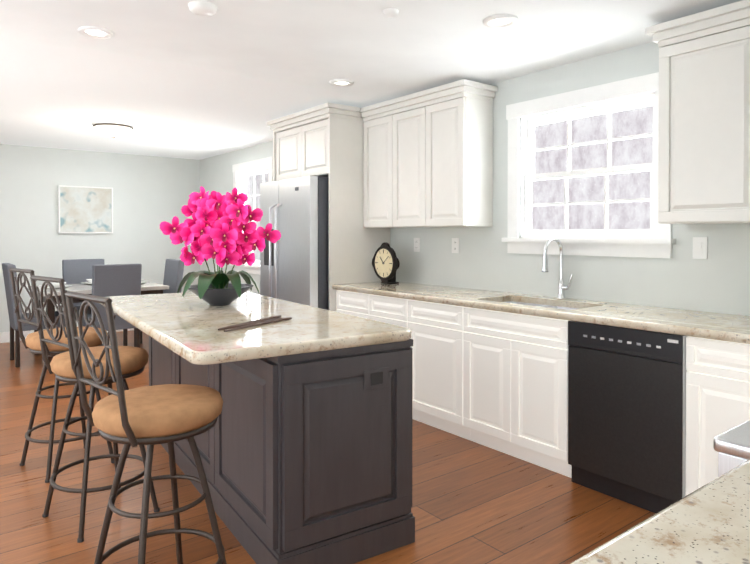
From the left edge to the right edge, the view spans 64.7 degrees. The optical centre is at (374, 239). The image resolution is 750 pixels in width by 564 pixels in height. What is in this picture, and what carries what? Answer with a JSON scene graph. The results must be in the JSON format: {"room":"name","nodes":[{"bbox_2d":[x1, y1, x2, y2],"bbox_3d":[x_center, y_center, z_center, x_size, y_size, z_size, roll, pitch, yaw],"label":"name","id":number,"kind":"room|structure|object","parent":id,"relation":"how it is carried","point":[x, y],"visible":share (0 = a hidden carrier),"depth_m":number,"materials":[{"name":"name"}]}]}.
{"room":"dining room and kitchen","nodes":[
{"label":"dining room and kitchen","id":0,"kind":"room"},
{"bbox_2d":[0,144,199,331],"bbox_3d":[-4.414,0.053,7.454,4.710,2.440,0.100,0,1,-38],"label":"wall","id":1,"kind":"structure","parent":0,"point":[151,194],"depth_m":7.86,"materials":[{"name":"paint"}]},
{"bbox_2d":[0,326,133,342],"bbox_3d":[-4.367,1.208,7.428,4.480,0.130,0.015,0,1,-38],"label":"baseboard","id":2,"kind":"structure","parent":1,"relation":"attached to","point":[4,337],"depth_m":7.30,"materials":[{"name":"white wood"}]},
{"bbox_2d":[58,185,112,232],"bbox_3d":[-3.818,-0.385,7.824,0.660,0.620,0.038,0,1,-38],"label":"painting","id":3,"kind":"object","parent":1,"relation":"attached to","point":[84,209],"visible":0.98,"depth_m":7.80,"materials":[{"name":"fabric"}]},
{"bbox_2d":[0,330,655,563],"bbox_3d":[-1.691,1.332,3.964,4.710,0.060,8.970,0,1,-38],"label":"floor","id":4,"kind":"structure","parent":0,"point":[474,502],"depth_m":2.92,"materials":[{"name":"brown wood"}]},
{"bbox_2d":[2,263,65,366],"bbox_3d":[-3.555,0.768,6.215,0.574,1.030,0.470,0,1,-38],"label":"dining chair","id":5,"kind":"object","parent":4,"relation":"on","point":[6,267],"visible":0.5,"depth_m":5.97,"materials":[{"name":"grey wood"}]},
{"bbox_2d":[9,268,114,482],"bbox_3d":[-1.805,0.735,3.420,0.508,1.148,0.455,0,1,-38],"label":"bar stool","id":6,"kind":"object","parent":4,"relation":"on","point":[31,341],"visible":0.54,"depth_m":3.31,"materials":[{"name":"metal"}]},
{"bbox_2d":[62,259,104,320],"bbox_3d":[-3.386,0.762,6.994,0.470,1.030,0.574,0,1,-38],"label":"dining chair","id":7,"kind":"object","parent":4,"relation":"on","point":[76,271],"visible":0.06,"depth_m":7.09,"materials":[{"name":"grey fabric"}]},
{"bbox_2d":[30,275,159,542],"bbox_3d":[-1.326,0.740,2.805,0.512,1.148,0.460,0,1,-38],"label":"bar stool","id":8,"kind":"object","parent":4,"relation":"on","point":[133,362],"visible":0.81,"depth_m":2.69,"materials":[{"name":"fabric"}]},
{"bbox_2d":[28,282,168,362],"bbox_3d":[-3.076,0.900,6.588,1.250,0.760,0.940,0,1,-38],"label":"dining table","id":9,"kind":"object","parent":4,"relation":"on","point":[151,288],"visible":0.33,"depth_m":6.26,"materials":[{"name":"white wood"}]},
{"bbox_2d":[44,279,148,287],"bbox_3d":[-3.076,0.492,6.585,1.080,0.055,0.790,0,1,-38],"label":"tableware","id":10,"kind":"object","parent":9,"relation":"on","point":[57,285],"visible":0.29,"depth_m":6.66,"materials":[{"name":"ceramic"}]},
{"bbox_2d":[82,264,141,347],"bbox_3d":[-2.758,0.769,6.186,0.470,1.030,0.574,0,1,-38],"label":"dining chair","id":11,"kind":"object","parent":4,"relation":"on","point":[116,280],"visible":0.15,"depth_m":5.98,"materials":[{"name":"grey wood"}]},
{"bbox_2d":[65,291,226,563],"bbox_3d":[-0.767,0.746,2.036,0.499,1.148,0.445,0,1,-38],"label":"bar stool","id":12,"kind":"object","parent":4,"relation":"on","point":[150,417],"visible":1,"depth_m":1.94,"materials":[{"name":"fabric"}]},
{"bbox_2d":[127,259,183,346],"bbox_3d":[-2.593,0.762,6.938,0.574,1.030,0.470,0,1,-38],"label":"dining chair","id":13,"kind":"object","parent":4,"relation":"on","point":[173,273],"visible":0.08,"depth_m":6.95,"materials":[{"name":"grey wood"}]},
{"bbox_2d":[149,336,414,563],"bbox_3d":[-0.683,0.867,3.295,0.654,0.880,2.190,0,1,-33],"label":"kitchen island","id":14,"kind":"object","parent":4,"relation":"on","point":[304,444],"depth_m":2.40,"materials":[{"name":"wood"}]},
{"bbox_2d":[100,292,411,367],"bbox_3d":[-0.815,0.406,3.209,0.960,0.044,2.200,0,1,-33],"label":"island countertop","id":15,"kind":"structure","parent":14,"relation":"on","point":[188,325],"depth_m":2.63,"materials":[{"name":"beige stone"}]},
{"bbox_2d":[160,186,280,305],"bbox_3d":[-0.899,0.034,3.426,0.539,0.692,0.573,0,1,-38],"label":"orchid arrangement","id":16,"kind":"object","parent":15,"relation":"on","point":[216,225],"visible":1,"depth_m":3.37,"materials":[{"name":"plant"}]},
{"bbox_2d":[218,315,291,331],"bbox_3d":[-0.545,0.380,2.692,0.427,0.013,0.277,0,1,-38],"label":"server","id":17,"kind":"object","parent":15,"relation":"on","point":[262,321],"visible":0.98,"depth_m":2.66,"materials":[{"name":"brown wood"}]},
{"bbox_2d":[260,176,328,309],"bbox_3d":[-0.517,0.385,5.382,0.845,1.810,0.880,0,1,-38],"label":"fridge","id":18,"kind":"object","parent":4,"relation":"on","point":[294,262],"visible":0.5,"depth_m":4.97,"materials":[{"name":"grey metal"}]},
{"bbox_2d":[266,102,389,311],"bbox_3d":[-0.435,0.087,5.444,0.692,2.405,1.068,0,1,-38],"label":"cabinet","id":19,"kind":"object","parent":4,"relation":"on","point":[325,140],"visible":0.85,"depth_m":5.02,"materials":[{"name":"white wood"}]},
{"bbox_2d":[335,289,359,316],"bbox_3d":[0.064,0.854,4.894,0.586,0.880,0.508,0,1,-38],"label":"base cabinet","id":20,"kind":"object","parent":4,"relation":"on","point":[347,303],"depth_m":4.78,"materials":[{"name":"wood"}]},
{"bbox_2d":[360,293,399,325],"bbox_3d":[0.322,0.857,4.562,0.586,0.880,0.568,0,1,-38],"label":"base cabinet","id":21,"kind":"object","parent":4,"relation":"on","point":[381,309],"depth_m":4.44,"materials":[{"name":"wood"}]},
{"bbox_2d":[400,297,479,438],"bbox_3d":[0.626,0.860,4.172,0.586,0.880,0.658,0,1,-38],"label":"base cabinet","id":22,"kind":"object","parent":4,"relation":"on","point":[441,334],"depth_m":3.95,"materials":[{"name":"wood"}]},
{"bbox_2d":[332,281,749,344],"bbox_3d":[1.211,0.407,3.383,0.626,0.040,4.296,0,1,-38],"label":"countertop","id":23,"kind":"structure","parent":22,"relation":"on","point":[734,328],"depth_m":3.26,"materials":[{"name":"beige stone"}]},
{"bbox_2d":[372,242,399,283],"bbox_3d":[0.115,0.200,4.960,0.125,0.344,0.344,0,1,-38],"label":"clock","id":24,"kind":"object","parent":23,"relation":"on","point":[385,262],"visible":0.98,"depth_m":4.91,"materials":[{"name":"black metal"}]},
{"bbox_2d":[480,297,583,352],"bbox_3d":[0.999,0.514,3.636,0.360,0.202,0.701,0,1,-38],"label":"sink","id":25,"kind":"object","parent":23,"relation":"in","point":[542,332],"depth_m":3.42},
{"bbox_2d":[542,237,572,298],"bbox_3d":[1.144,0.185,3.714,0.220,0.396,0.111,0,1,-38],"label":"faucet","id":26,"kind":"object","parent":23,"relation":"on","point":[561,289],"visible":1,"depth_m":3.76,"materials":[{"name":"silver metal"}]},
{"bbox_2d":[468,337,571,477],"bbox_3d":[1.010,0.974,3.679,0.586,0.660,0.829,0,1,-38],"label":"base cabinet","id":27,"kind":"object","parent":4,"relation":"on","point":[489,369],"depth_m":3.43,"materials":[{"name":"wood"}]},
{"bbox_2d":[568,320,686,512],"bbox_3d":[1.443,0.872,3.104,0.590,0.874,0.602,0,1,-38],"label":"dishwasher","id":28,"kind":"object","parent":4,"relation":"on","point":[627,415],"visible":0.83,"depth_m":2.90,"materials":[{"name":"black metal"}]},
{"bbox_2d":[686,337,749,488],"bbox_3d":[1.796,0.873,2.669,0.586,0.880,0.509,0,1,-38],"label":"base cabinet","id":29,"kind":"object","parent":4,"relation":"on","point":[718,372],"depth_m":2.60,"materials":[{"name":"wood"}]},
{"bbox_2d":[713,420,749,476],"bbox_3d":[1.190,0.845,1.144,0.756,0.960,0.777,0,1,-38],"label":"range","id":30,"kind":"object","parent":4,"relation":"on","point":[731,447],"visible":0.48,"depth_m":1.17,"materials":[{"name":"silver metal"}]},
{"bbox_2d":[0,0,741,159],"bbox_3d":[-1.691,-1.168,3.943,4.710,0.060,8.970,0,1,-38],"label":"ceiling","id":31,"kind":"structure","parent":0,"point":[172,78],"depth_m":3.68,"materials":[{"name":"white paint"}]},
{"bbox_2d":[78,26,113,38],"bbox_3d":[-1.523,-1.126,3.231,0.180,0.012,0.180,0,1,-38],"label":"recessed light","id":32,"kind":"object","parent":31,"relation":"in","point":[95,32],"visible":1,"depth_m":3.22,"materials":[{"name":"beige"}]},
{"bbox_2d":[93,123,132,137],"bbox_3d":[-2.642,-1.085,5.973,0.376,0.140,0.376,0,1,-38],"label":"ceiling light","id":33,"kind":"object","parent":31,"relation":"attached to","point":[113,130],"visible":1,"depth_m":5.86,"materials":[{"name":"white glass"}]},
{"bbox_2d":[188,1,216,15],"bbox_3d":[-0.834,-1.113,2.868,0.135,0.032,0.135,0,1,-44],"label":"smoke detector","id":34,"kind":"object","parent":31,"relation":"attached to","point":[202,8],"depth_m":2.83,"materials":[{"name":"white plastic"}]},
{"bbox_2d":[329,79,353,86],"bbox_3d":[-0.242,-1.135,4.304,0.180,0.012,0.180,0,1,-38],"label":"recessed light","id":35,"kind":"object","parent":31,"relation":"in","point":[341,82],"visible":0.98,"depth_m":4.29,"materials":[{"name":"beige"}]},
{"bbox_2d":[383,8,398,17],"bbox_3d":[0.079,-1.120,2.932,0.079,0.020,0.079,0,1,43],"label":"smoke detector","id":36,"kind":"object","parent":31,"relation":"attached to","point":[389,12],"depth_m":2.91,"materials":[{"name":"white plastic"}]},
{"bbox_2d":[483,14,518,27],"bbox_3d":[0.650,-1.125,3.060,0.180,0.012,0.180,0,1,-38],"label":"recessed light","id":37,"kind":"object","parent":31,"relation":"in","point":[501,21],"visible":1,"depth_m":3.05,"materials":[{"name":"beige"}]},
{"bbox_2d":[200,42,749,315],"bbox_3d":[0.129,0.070,5.369,0.100,2.440,8.770,0,1,-38],"label":"wall","id":38,"kind":"structure","parent":0,"point":[717,280],"depth_m":3.86,"materials":[{"name":"paint"}]},
{"bbox_2d":[230,156,272,274],"bbox_3d":[-1.513,-0.272,7.427,0.160,1.410,1.120,0,1,-38],"label":"dining room window","id":39,"kind":"structure","parent":38,"relation":"in","point":[242,171],"depth_m":7.51,"materials":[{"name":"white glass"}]},
{"bbox_2d":[361,108,386,227],"bbox_3d":[0.157,-0.567,4.990,0.307,0.941,0.450,0,1,-38],"label":"upper cabinet","id":40,"kind":"object","parent":38,"relation":"attached to","point":[375,125],"depth_m":4.94,"materials":[{"name":"white wood"}]},
{"bbox_2d":[387,100,418,227],"bbox_3d":[0.381,-0.564,4.703,0.307,0.941,0.506,0,1,-38],"label":"upper cabinet","id":41,"kind":"object","parent":38,"relation":"attached to","point":[403,121],"depth_m":4.66,"materials":[{"name":"white wood"}]},
{"bbox_2d":[414,238,419,251],"bbox_3d":[0.353,0.048,4.992,0.008,0.118,0.075,0,1,-38],"label":"electrical outlet","id":42,"kind":"object","parent":38,"relation":"attached to","point":[416,244],"visible":1,"depth_m":4.99,"materials":[{"name":"white plastic"}]},
{"bbox_2d":[452,238,458,252],"bbox_3d":[0.629,0.051,4.637,0.008,0.118,0.075,0,1,-38],"label":"electrical outlet","id":43,"kind":"object","parent":38,"relation":"attached to","point":[455,245],"visible":1,"depth_m":4.63,"materials":[{"name":"white plastic"}]},
{"bbox_2d":[419,88,494,227],"bbox_3d":[0.604,-0.562,4.416,0.307,0.941,0.450,0,1,-38],"label":"upper cabinet","id":44,"kind":"object","parent":38,"relation":"attached to","point":[428,157],"depth_m":4.27,"materials":[{"name":"white wood"}]},
{"bbox_2d":[502,72,675,257],"bbox_3d":[1.327,-0.421,3.776,0.160,1.050,1.190,0,1,-38],"label":"window","id":45,"kind":"structure","parent":38,"relation":"in","point":[525,118],"depth_m":3.77,"materials":[{"name":"white wood"}]},
{"bbox_2d":[693,237,707,258],"bbox_3d":[1.752,0.048,3.191,0.010,0.118,0.075,0,1,-38],"label":"light switch","id":46,"kind":"object","parent":38,"relation":"attached to","point":[700,247],"visible":1,"depth_m":3.19,"materials":[{"name":"white plastic"}]},
{"bbox_2d":[655,16,746,223],"bbox_3d":[1.752,-0.550,2.941,0.307,0.941,0.547,0,1,-38],"label":"upper cabinet","id":47,"kind":"object","parent":38,"relation":"attached to","point":[702,149],"depth_m":2.88,"materials":[{"name":"white wood"}]},
{"bbox_2d":[747,12,749,222],"bbox_3d":[2.018,-0.547,2.599,0.307,0.941,0.547,0,1,-38],"label":"upper cabinet","id":48,"kind":"object","parent":38,"relation":"attached to","point":[748,13],"depth_m":2.74,"materials":[{"name":"white wood"}]},
{"bbox_2d":[570,459,749,563],"bbox_3d":[0.636,0.429,0.637,0.725,0.040,0.667,0,1,-38],"label":"countertop","id":49,"kind":"structure","parent":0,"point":[710,524],"depth_m":0.82,"materials":[{"name":"beige stone"}]},
{"label":"outside","id":50,"kind":"structure","parent":0,"visible":0},
{"bbox_2d":[246,105,652,259],"bbox_3d":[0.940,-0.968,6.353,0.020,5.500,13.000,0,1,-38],"label":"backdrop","id":51,"kind":"structure","parent":50,"point":[635,185],"depth_m":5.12,"materials":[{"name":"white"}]}
]}

